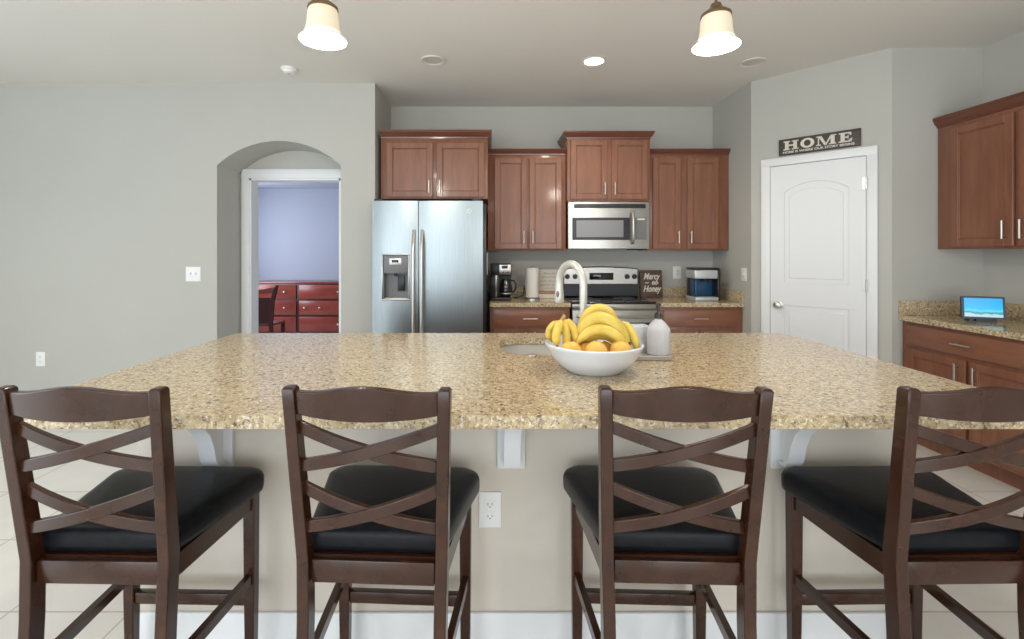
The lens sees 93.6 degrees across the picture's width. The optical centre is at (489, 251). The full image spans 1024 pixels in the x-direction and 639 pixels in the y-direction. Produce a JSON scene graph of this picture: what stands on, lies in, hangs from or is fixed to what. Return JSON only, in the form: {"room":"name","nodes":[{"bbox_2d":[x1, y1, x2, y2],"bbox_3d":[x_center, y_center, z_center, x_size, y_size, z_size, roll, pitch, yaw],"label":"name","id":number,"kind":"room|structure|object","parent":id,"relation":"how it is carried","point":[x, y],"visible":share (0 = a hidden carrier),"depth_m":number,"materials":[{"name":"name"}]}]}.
{"room":"kitchen","nodes":[
{"label":"kitchen","id":0,"kind":"room"},
{"bbox_2d":[0,83,384,390],"bbox_3d":[-3.304,-0.055,4.410,4.591,2.850,0.400,0,0,0],"label":"wall","id":1,"kind":"structure","parent":0,"point":[109,192],"depth_m":4.21,"materials":[{"name":"paint"}]},
{"bbox_2d":[36,352,44,365],"bbox_3d":[-3.938,0.939,4.205,0.080,0.125,0.009,0,0,0],"label":"wall outlet","id":2,"kind":"object","parent":1,"relation":"attached to","point":[40,356],"visible":1,"depth_m":4.20,"materials":[{"name":"white plastic"}]},
{"bbox_2d":[186,267,200,280],"bbox_3d":[-2.601,0.193,4.201,0.130,0.128,0.018,0,0,0],"label":"light switch","id":3,"kind":"object","parent":1,"relation":"attached to","point":[192,273],"visible":1,"depth_m":4.20,"materials":[{"name":"white plastic"}]},
{"bbox_2d":[258,189,338,280],"bbox_3d":[-2.450,0.150,8.150,3.700,2.440,0.100,0,0,0],"label":"wall","id":4,"kind":"structure","parent":0,"point":[298,229],"depth_m":8.10,"materials":[{"name":"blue paint"}]},
{"bbox_2d":[258,182,338,188],"bbox_3d":[-2.500,-1.100,6.465,3.800,0.060,3.470,0,0,0],"label":"ceiling","id":5,"kind":"structure","parent":0,"point":[261,185],"depth_m":7.72,"materials":[{"name":"grey paint"}]},
{"bbox_2d":[241,99,387,332],"bbox_3d":[-3.304,-0.055,4.670,4.591,2.850,0.120,0,0,0],"label":"wall","id":6,"kind":"structure","parent":0,"point":[297,159],"depth_m":4.61,"materials":[{"name":"paint"}]},
{"bbox_2d":[241,169,340,332],"bbox_3d":[-1.871,0.287,4.664,1.013,2.165,0.152,0,0,0],"label":"trim","id":7,"kind":"structure","parent":6,"relation":"attached to","point":[250,178],"depth_m":4.60,"materials":[{"name":"white paint"}]},
{"bbox_2d":[388,103,390,129],"bbox_3d":[-1.069,-0.055,4.810,0.120,2.850,0.160,0,0,0],"label":"wall","id":8,"kind":"structure","parent":0,"point":[389,106],"depth_m":4.82,"materials":[{"name":"paint"}]},
{"bbox_2d":[0,0,1023,106],"bbox_3d":[-1.015,-1.530,0.325,9.570,0.100,9.450,0,0,0],"label":"ceiling","id":9,"kind":"structure","parent":0,"point":[496,53],"depth_m":3.36,"materials":[{"name":"paint"}]},
{"bbox_2d":[281,66,296,74],"bbox_3d":[-1.621,-1.458,3.871,0.124,0.044,0.124,0,0,0],"label":"smoke detector","id":10,"kind":"object","parent":9,"relation":"attached to","point":[289,70],"visible":1,"depth_m":3.84,"materials":[{"name":"white plastic"}]},
{"bbox_2d":[298,0,346,49],"bbox_3d":[-0.689,-1.176,1.981,0.191,0.608,0.191,0,0,0],"label":"pendant light","id":11,"kind":"object","parent":9,"relation":"hanging from","point":[321,31],"visible":1,"depth_m":1.94,"materials":[{"name":"white glass"}]},
{"bbox_2d":[301,30,343,46],"bbox_3d":[-0.689,-0.893,1.981,0.172,0.024,0.172,0,0,0],"label":"diffuser","id":12,"kind":"object","parent":11,"relation":"attached to","point":[312,38],"depth_m":2.00,"materials":[{"name":"white glass"}]},
{"bbox_2d":[421,55,444,65],"bbox_3d":[-0.439,-1.475,3.700,0.192,0.010,0.192,0,0,0],"label":"recessed light","id":13,"kind":"object","parent":9,"relation":"in","point":[432,60],"visible":1,"depth_m":3.70,"materials":[{"name":"white"}]},
{"bbox_2d":[581,56,606,66],"bbox_3d":[0.806,-1.475,3.719,0.192,0.010,0.192,0,0,0],"label":"recessed light","id":14,"kind":"object","parent":9,"relation":"in","point":[593,61],"visible":1,"depth_m":3.72,"materials":[{"name":"white"}]},
{"bbox_2d":[692,0,740,55],"bbox_3d":[0.960,-1.176,2.039,0.191,0.608,0.191,0,0,0],"label":"pendant light","id":15,"kind":"object","parent":9,"relation":"hanging from","point":[717,36],"visible":1,"depth_m":2.01,"materials":[{"name":"white glass"}]},
{"bbox_2d":[695,37,737,52],"bbox_3d":[0.960,-0.893,2.039,0.172,0.024,0.172,0,0,0],"label":"diffuser","id":16,"kind":"object","parent":15,"relation":"attached to","point":[704,44],"depth_m":2.06,"materials":[{"name":"white glass"}]},
{"bbox_2d":[739,57,766,67],"bbox_3d":[2.049,-1.475,3.739,0.192,0.010,0.192,0,0,0],"label":"recessed light","id":17,"kind":"object","parent":9,"relation":"in","point":[757,61],"visible":1,"depth_m":3.74,"materials":[{"name":"white"}]},
{"bbox_2d":[0,429,1023,638],"bbox_3d":[-1.015,1.420,2.000,9.570,0.100,12.800,0,0,0],"label":"floor","id":18,"kind":"structure","parent":0,"point":[995,605],"depth_m":1.96,"materials":[{"name":"tile"}]},
{"bbox_2d":[0,385,263,638],"bbox_3d":[-0.980,0.844,1.358,0.490,1.053,0.486,0,0,1],"label":"counter stool","id":19,"kind":"object","parent":18,"relation":"on","point":[148,521],"visible":1,"depth_m":1.20,"materials":[{"name":"brown wood"}]},
{"bbox_2d":[43,466,263,552],"bbox_3d":[-0.979,0.735,1.413,0.490,0.075,0.376,0,0,1],"label":"seat cushion","id":20,"kind":"object","parent":19,"relation":"on","point":[206,495],"depth_m":1.35,"materials":[{"name":"black leather"}]},
{"bbox_2d":[258,285,284,332],"bbox_3d":[-2.980,0.892,6.210,0.662,0.955,0.460,0,0,0],"label":"desk chair","id":21,"kind":"object","parent":18,"relation":"on","point":[266,306],"visible":0.35,"depth_m":5.99,"materials":[{"name":"red wood"}]},
{"bbox_2d":[258,280,338,332],"bbox_3d":[-2.769,0.922,7.814,2.799,0.895,0.531,0,0,0],"label":"dresser","id":22,"kind":"object","parent":18,"relation":"on","point":[305,306],"visible":0.46,"depth_m":7.58,"materials":[{"name":"red wood"}]},
{"bbox_2d":[281,384,479,638],"bbox_3d":[-0.287,0.844,1.358,0.490,1.053,0.486,0,0,3],"label":"counter stool","id":23,"kind":"object","parent":18,"relation":"on","point":[403,522],"visible":1,"depth_m":1.20,"materials":[{"name":"brown wood"}]},
{"bbox_2d":[313,465,479,553],"bbox_3d":[-0.284,0.735,1.413,0.490,0.075,0.376,0,0,3],"label":"seat cushion","id":24,"kind":"object","parent":23,"relation":"on","point":[372,485],"depth_m":1.35,"materials":[{"name":"black leather"}]},
{"bbox_2d":[372,199,486,332],"bbox_3d":[-0.511,0.461,4.421,0.958,1.818,0.898,0,0,0],"label":"refrigerator","id":25,"kind":"object","parent":18,"relation":"on","point":[429,275],"visible":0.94,"depth_m":4.03,"materials":[{"name":"silver metal"}]},
{"bbox_2d":[486,253,487,274],"bbox_3d":[-0.026,0.104,4.230,0.012,0.192,0.140,0,0,0],"label":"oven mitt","id":26,"kind":"object","parent":25,"relation":"attached to","point":[486,253],"visible":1,"depth_m":4.16,"materials":[{"name":"grey"}]},
{"bbox_2d":[138,429,892,638],"bbox_3d":[0.114,0.932,2.042,2.685,0.876,1.197,0,0,0],"label":"kitchen island","id":27,"kind":"object","parent":18,"relation":"on","point":[521,567],"visible":0.31,"depth_m":1.66,"materials":[{"name":"beige paint"}]},
{"bbox_2d":[479,492,500,526],"bbox_3d":[0.000,0.889,1.655,0.077,0.122,0.009,0,0,0],"label":"wall outlet","id":28,"kind":"object","parent":27,"relation":"attached to","point":[489,502],"visible":1,"depth_m":1.65,"materials":[{"name":"white plastic"}]},
{"bbox_2d":[485,500,494,508],"bbox_3d":[0.000,0.869,1.653,0.034,0.028,0.002,0,0,0],"label":"receptacle","id":29,"kind":"object","parent":28,"relation":"attached to","point":[489,504],"depth_m":1.65,"materials":[{"name":"grey plastic"}]},
{"bbox_2d":[485,512,494,519],"bbox_3d":[0.000,0.909,1.653,0.034,0.028,0.002,0,0,0],"label":"receptacle","id":30,"kind":"object","parent":28,"relation":"attached to","point":[488,515],"depth_m":1.65,"materials":[{"name":"white plastic"}]},
{"bbox_2d":[24,333,1023,428],"bbox_3d":[0.108,0.474,2.016,3.067,0.038,1.362,0,0,0],"label":"island countertop","id":31,"kind":"structure","parent":27,"relation":"on","point":[234,381],"depth_m":1.74,"materials":[{"name":"beige stone"}]},
{"bbox_2d":[501,344,550,353],"bbox_3d":[0.435,0.595,2.348,0.806,0.197,0.461,0,0,0],"label":"sink","id":32,"kind":"object","parent":31,"relation":"in","point":[521,348],"visible":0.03,"depth_m":2.56,"materials":[{"name":"beige ceramic"}]},
{"bbox_2d":[554,260,586,314],"bbox_3d":[0.375,0.246,2.119,0.096,0.418,0.257,0,0,-44],"label":"kitchen faucet","id":33,"kind":"object","parent":31,"relation":"on","point":[559,293],"visible":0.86,"depth_m":2.10,"materials":[{"name":"silver metal"}]},
{"bbox_2d":[545,334,643,376],"bbox_3d":[0.400,0.401,1.855,0.374,0.107,0.374,0,0,0],"label":"fruit bowl","id":34,"kind":"object","parent":31,"relation":"on","point":[585,363],"visible":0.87,"depth_m":1.72,"materials":[{"name":"white ceramic"}]},
{"bbox_2d":[545,314,578,346],"bbox_3d":[0.281,0.311,1.857,0.122,0.133,0.093,0,0,-21],"label":"banana bunch","id":35,"kind":"object","parent":34,"relation":"in","point":[567,326],"visible":0.8,"depth_m":1.84,"materials":[{"name":"yellow food"}]},
{"bbox_2d":[561,341,581,350],"bbox_3d":[0.302,0.368,1.785,0.078,0.076,0.078,0,0,-21],"label":"orange","id":36,"kind":"object","parent":34,"relation":"in","point":[572,345],"visible":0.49,"depth_m":1.76,"materials":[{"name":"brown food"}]},
{"bbox_2d":[579,342,588,350],"bbox_3d":[0.367,0.380,1.837,0.074,0.072,0.074,0,0,-25],"label":"orange","id":37,"kind":"object","parent":34,"relation":"in","point":[583,345],"visible":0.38,"depth_m":1.82,"materials":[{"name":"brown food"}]},
{"bbox_2d":[585,340,606,351],"bbox_3d":[0.390,0.364,1.761,0.080,0.078,0.080,0,0,38],"label":"orange","id":38,"kind":"object","parent":34,"relation":"in","point":[596,346],"visible":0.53,"depth_m":1.74,"materials":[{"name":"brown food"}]},
{"bbox_2d":[571,304,630,346],"bbox_3d":[0.414,0.292,1.853,0.239,0.172,0.161,0,0,0],"label":"banana bunch","id":39,"kind":"object","parent":34,"relation":"in","point":[598,321],"visible":0.77,"depth_m":1.82,"materials":[{"name":"yellow food"}]},
{"bbox_2d":[602,341,610,351],"bbox_3d":[0.446,0.384,1.865,0.076,0.074,0.076,0,0,-4],"label":"orange","id":40,"kind":"object","parent":34,"relation":"in","point":[607,344],"visible":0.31,"depth_m":1.84,"materials":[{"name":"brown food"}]},
{"bbox_2d":[610,341,631,351],"bbox_3d":[0.485,0.366,1.783,0.080,0.078,0.080,0,0,-44],"label":"orange","id":41,"kind":"object","parent":34,"relation":"in","point":[617,345],"visible":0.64,"depth_m":1.76,"materials":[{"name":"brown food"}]},
{"bbox_2d":[622,321,639,348],"bbox_3d":[0.545,0.322,1.848,0.035,0.103,0.095,0,0,-23],"label":"banana","id":42,"kind":"object","parent":34,"relation":"in","point":[632,333],"visible":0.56,"depth_m":1.83,"materials":[{"name":"yellow food"}]},
{"bbox_2d":[636,352,671,360],"bbox_3d":[0.677,0.444,2.125,0.174,0.021,0.250,0,0,0],"label":"tray","id":43,"kind":"object","parent":31,"relation":"on","point":[644,356],"visible":0.25,"depth_m":2.00,"materials":[{"name":"beige stone"}]},
{"bbox_2d":[631,324,647,351],"bbox_3d":[0.650,0.381,2.135,0.100,0.114,0.070,0,0,0],"label":"sponge caddy","id":44,"kind":"object","parent":43,"relation":"on","point":[640,329],"visible":0.3,"depth_m":2.10,"materials":[{"name":"white ceramic"}]},
{"bbox_2d":[646,303,670,355],"bbox_3d":[0.722,0.328,2.058,0.098,0.220,0.098,0,0,0],"label":"soap bottle","id":45,"kind":"object","parent":43,"relation":"on","point":[658,333],"visible":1,"depth_m":2.02,"materials":[{"name":"white glass"}]},
{"bbox_2d":[490,307,569,332],"bbox_3d":[0.357,0.932,4.574,0.715,0.876,0.631,0,0,0],"label":"base cabinet","id":46,"kind":"object","parent":18,"relation":"on","point":[502,319],"visible":0.29,"depth_m":4.29,"materials":[{"name":"brown wood"}]},
{"bbox_2d":[490,287,570,306],"bbox_3d":[0.359,0.422,4.585,0.726,0.141,0.610,0,0,0],"label":"countertop","id":47,"kind":"structure","parent":46,"relation":"on","point":[515,302],"depth_m":4.33,"materials":[{"name":"beige stone"}]},
{"bbox_2d":[491,263,516,300],"bbox_3d":[0.129,0.282,4.585,0.249,0.345,0.210,0,0,0],"label":"coffee maker","id":48,"kind":"object","parent":47,"relation":"on","point":[501,287],"visible":1,"depth_m":4.50,"materials":[{"name":"black plastic"}]},
{"bbox_2d":[524,265,539,299],"bbox_3d":[0.405,0.288,4.620,0.150,0.332,0.150,0,0,0],"label":"paper towel holder","id":49,"kind":"object","parent":47,"relation":"on","point":[532,274],"visible":1,"depth_m":4.57,"materials":[{"name":"white paper"}]},
{"bbox_2d":[538,291,554,297],"bbox_3d":[0.592,0.422,4.774,0.234,0.064,0.106,0,0,0],"label":"box","id":50,"kind":"object","parent":47,"relation":"on","point":[542,294],"visible":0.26,"depth_m":4.72,"materials":[{"name":"beige"}]},
{"bbox_2d":[539,269,558,290],"bbox_3d":[0.600,0.281,4.790,0.260,0.215,0.019,0,0,0],"label":"sign","id":51,"kind":"object","parent":50,"relation":"on","point":[547,277],"visible":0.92,"depth_m":4.78,"materials":[{"name":"beige wood"}]},
{"bbox_2d":[563,266,656,324],"bbox_3d":[1.108,0.758,4.534,0.756,1.223,0.682,0,0,0],"label":"range","id":52,"kind":"object","parent":18,"relation":"on","point":[616,288],"visible":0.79,"depth_m":4.79,"materials":[{"name":"silver metal"}]},
{"bbox_2d":[564,296,656,303],"bbox_3d":[1.108,0.455,4.543,0.756,0.020,0.535,0,0,0],"label":"cooktop","id":53,"kind":"object","parent":52,"relation":"in","point":[572,299],"depth_m":4.40,"materials":[{"name":"black glass"}]},
{"bbox_2d":[563,385,773,638],"bbox_3d":[0.475,0.844,1.358,0.490,1.053,0.486,0,0,2],"label":"counter stool","id":54,"kind":"object","parent":18,"relation":"on","point":[642,520],"visible":1,"depth_m":1.20,"materials":[{"name":"brown wood"}]},
{"bbox_2d":[563,465,738,552],"bbox_3d":[0.477,0.735,1.413,0.490,0.075,0.376,0,0,2],"label":"seat cushion","id":55,"kind":"object","parent":54,"relation":"on","point":[682,486],"depth_m":1.35,"materials":[{"name":"black leather"}]},
{"bbox_2d":[656,307,741,332],"bbox_3d":[1.883,0.932,4.574,0.763,0.876,0.631,0,0,0],"label":"base cabinet","id":56,"kind":"object","parent":18,"relation":"on","point":[678,319],"visible":0.3,"depth_m":4.29,"materials":[{"name":"brown wood"}]},
{"bbox_2d":[638,287,743,306],"bbox_3d":[1.881,0.422,4.585,0.774,0.141,0.610,0,0,0],"label":"countertop","id":57,"kind":"structure","parent":56,"relation":"on","point":[672,296],"depth_m":4.41,"materials":[{"name":"beige stone"}]},
{"bbox_2d":[640,270,662,297],"bbox_3d":[1.604,0.317,4.779,0.216,0.272,0.047,0,0,0],"label":"plaque","id":58,"kind":"object","parent":57,"relation":"on","point":[650,280],"visible":1,"depth_m":4.77,"materials":[{"name":"brown wood"}]},
{"bbox_2d":[686,267,719,300],"bbox_3d":[2.028,0.302,4.548,0.246,0.306,0.257,0,0,0],"label":"espresso machine","id":59,"kind":"object","parent":57,"relation":"on","point":[703,283],"visible":1,"depth_m":4.53,"materials":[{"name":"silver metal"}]},
{"bbox_2d":[781,386,1023,638],"bbox_3d":[1.193,0.844,1.358,0.490,1.053,0.486,0,0,-1],"label":"counter stool","id":60,"kind":"object","parent":18,"relation":"on","point":[920,531],"visible":1,"depth_m":1.22,"materials":[{"name":"brown wood"}]},
{"bbox_2d":[781,466,1019,552],"bbox_3d":[1.192,0.735,1.413,0.490,0.075,0.376,0,0,-1],"label":"seat cushion","id":61,"kind":"object","parent":60,"relation":"on","point":[853,498],"depth_m":1.35,"materials":[{"name":"black leather"}]},
{"bbox_2d":[903,321,1023,489],"bbox_3d":[3.251,0.932,3.007,0.636,0.876,0.930,0,0,0],"label":"base cabinet","id":62,"kind":"object","parent":18,"relation":"on","point":[970,358],"visible":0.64,"depth_m":2.96,"materials":[{"name":"brown wood"}]},
{"bbox_2d":[898,301,1023,340],"bbox_3d":[3.262,0.422,3.002,0.614,0.141,0.944,0,0,0],"label":"countertop","id":63,"kind":"structure","parent":62,"relation":"on","point":[945,314],"depth_m":3.24,"materials":[{"name":"beige stone"}]},
{"bbox_2d":[960,296,1005,321],"bbox_3d":[3.225,0.372,3.152,0.216,0.165,0.080,0,0,24],"label":"smart display","id":64,"kind":"object","parent":63,"relation":"on","point":[972,308],"visible":1,"depth_m":3.13,"materials":[{"name":"blue"}]},
{"bbox_2d":[391,107,712,332],"bbox_3d":[0.630,-0.055,4.950,3.519,2.850,0.120,0,0,0],"label":"wall","id":65,"kind":"structure","parent":0,"point":[511,127],"depth_m":4.89,"materials":[{"name":"paint"}]},
{"bbox_2d":[380,130,491,204],"bbox_3d":[-0.479,-0.780,4.564,0.991,0.610,0.651,0,0,0],"label":"upper cabinet","id":66,"kind":"object","parent":65,"relation":"attached to","point":[416,165],"visible":1,"depth_m":4.28,"materials":[{"name":"brown wood"}]},
{"bbox_2d":[490,287,525,296],"bbox_3d":[0.359,0.403,4.879,0.726,0.102,0.020,0,0,0],"label":"backsplash","id":67,"kind":"structure","parent":65,"relation":"attached to","point":[519,290],"depth_m":4.87,"materials":[{"name":"beige stone"}]},
{"bbox_2d":[488,149,565,250],"bbox_3d":[0.350,-0.495,4.699,0.739,0.960,0.381,0,0,0],"label":"upper cabinet","id":68,"kind":"object","parent":65,"relation":"attached to","point":[527,187],"visible":0.99,"depth_m":4.55,"materials":[{"name":"brown wood"}]},
{"bbox_2d":[557,131,654,202],"bbox_3d":[1.109,-0.798,4.664,0.846,0.653,0.451,0,0,0],"label":"upper cabinet","id":69,"kind":"object","parent":65,"relation":"attached to","point":[602,166],"visible":0.97,"depth_m":4.48,"materials":[{"name":"brown wood"}]},
{"bbox_2d":[566,202,648,249],"bbox_3d":[1.109,-0.243,4.652,0.758,0.450,0.476,0,0,0],"label":"microwave","id":70,"kind":"object","parent":69,"relation":"attached to","point":[589,225],"visible":0.96,"depth_m":4.47,"materials":[{"name":"silver metal"}]},
{"bbox_2d":[673,266,680,278],"bbox_3d":[1.905,0.209,4.885,0.085,0.125,0.009,0,0,0],"label":"wall outlet","id":71,"kind":"object","parent":65,"relation":"attached to","point":[676,269],"visible":1,"depth_m":4.88,"materials":[{"name":"white plastic"}]},
{"bbox_2d":[637,149,729,250],"bbox_3d":[1.883,-0.495,4.699,0.770,0.960,0.381,0,0,0],"label":"upper cabinet","id":72,"kind":"object","parent":65,"relation":"attached to","point":[689,202],"visible":0.98,"depth_m":4.55,"materials":[{"name":"brown wood"}]},
{"bbox_2d":[713,48,982,365],"bbox_3d":[2.819,-0.055,4.015,2.012,2.850,0.641,0,0,45],"label":"wall","id":73,"kind":"structure","parent":0,"point":[894,95],"depth_m":3.50,"materials":[{"name":"paint"}]},
{"bbox_2d":[741,268,746,280],"bbox_3d":[2.261,0.201,4.285,0.018,0.118,0.085,0,0,0],"label":"light switch","id":74,"kind":"object","parent":73,"relation":"attached to","point":[743,270],"visible":1,"depth_m":4.28,"materials":[{"name":"white plastic"}]},
{"bbox_2d":[769,156,867,355],"bbox_3d":[2.563,0.322,3.791,0.084,2.073,0.661,0,0,-42],"label":"door","id":75,"kind":"structure","parent":73,"relation":"in","point":[819,284],"depth_m":3.79,"materials":[{"name":"white paint"}]},
{"bbox_2d":[761,145,877,358],"bbox_3d":[2.584,0.292,3.815,0.021,2.155,0.785,0,0,-42],"label":"trim","id":76,"kind":"structure","parent":73,"relation":"attached to","point":[871,152],"depth_m":3.58,"materials":[{"name":"white paint"}]},
{"bbox_2d":[779,128,860,155],"bbox_3d":[2.595,-0.864,3.800,0.023,0.132,0.549,0,0,-42],"label":"wall sign","id":77,"kind":"object","parent":73,"relation":"attached to","point":[851,137],"visible":1,"depth_m":3.77,"materials":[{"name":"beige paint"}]},
{"bbox_2d":[983,31,1023,304],"bbox_3d":[3.635,-0.055,-0.362,0.130,2.850,7.675,0,0,0],"label":"wall","id":78,"kind":"structure","parent":0,"point":[1003,60],"depth_m":3.34,"materials":[{"name":"paint"}]},
{"bbox_2d":[898,301,1023,319],"bbox_3d":[3.262,0.403,3.002,0.614,0.102,0.944,0,0,0],"label":"backsplash","id":79,"kind":"structure","parent":78,"relation":"attached to","point":[1013,311],"depth_m":3.45,"materials":[{"name":"beige stone"}]},
{"bbox_2d":[933,91,1023,248],"bbox_3d":[3.379,-0.492,3.022,0.381,0.945,0.972,0,0,0],"label":"upper cabinet","id":80,"kind":"object","parent":78,"relation":"attached to","point":[981,147],"visible":1,"depth_m":3.14,"materials":[{"name":"brown wood"}]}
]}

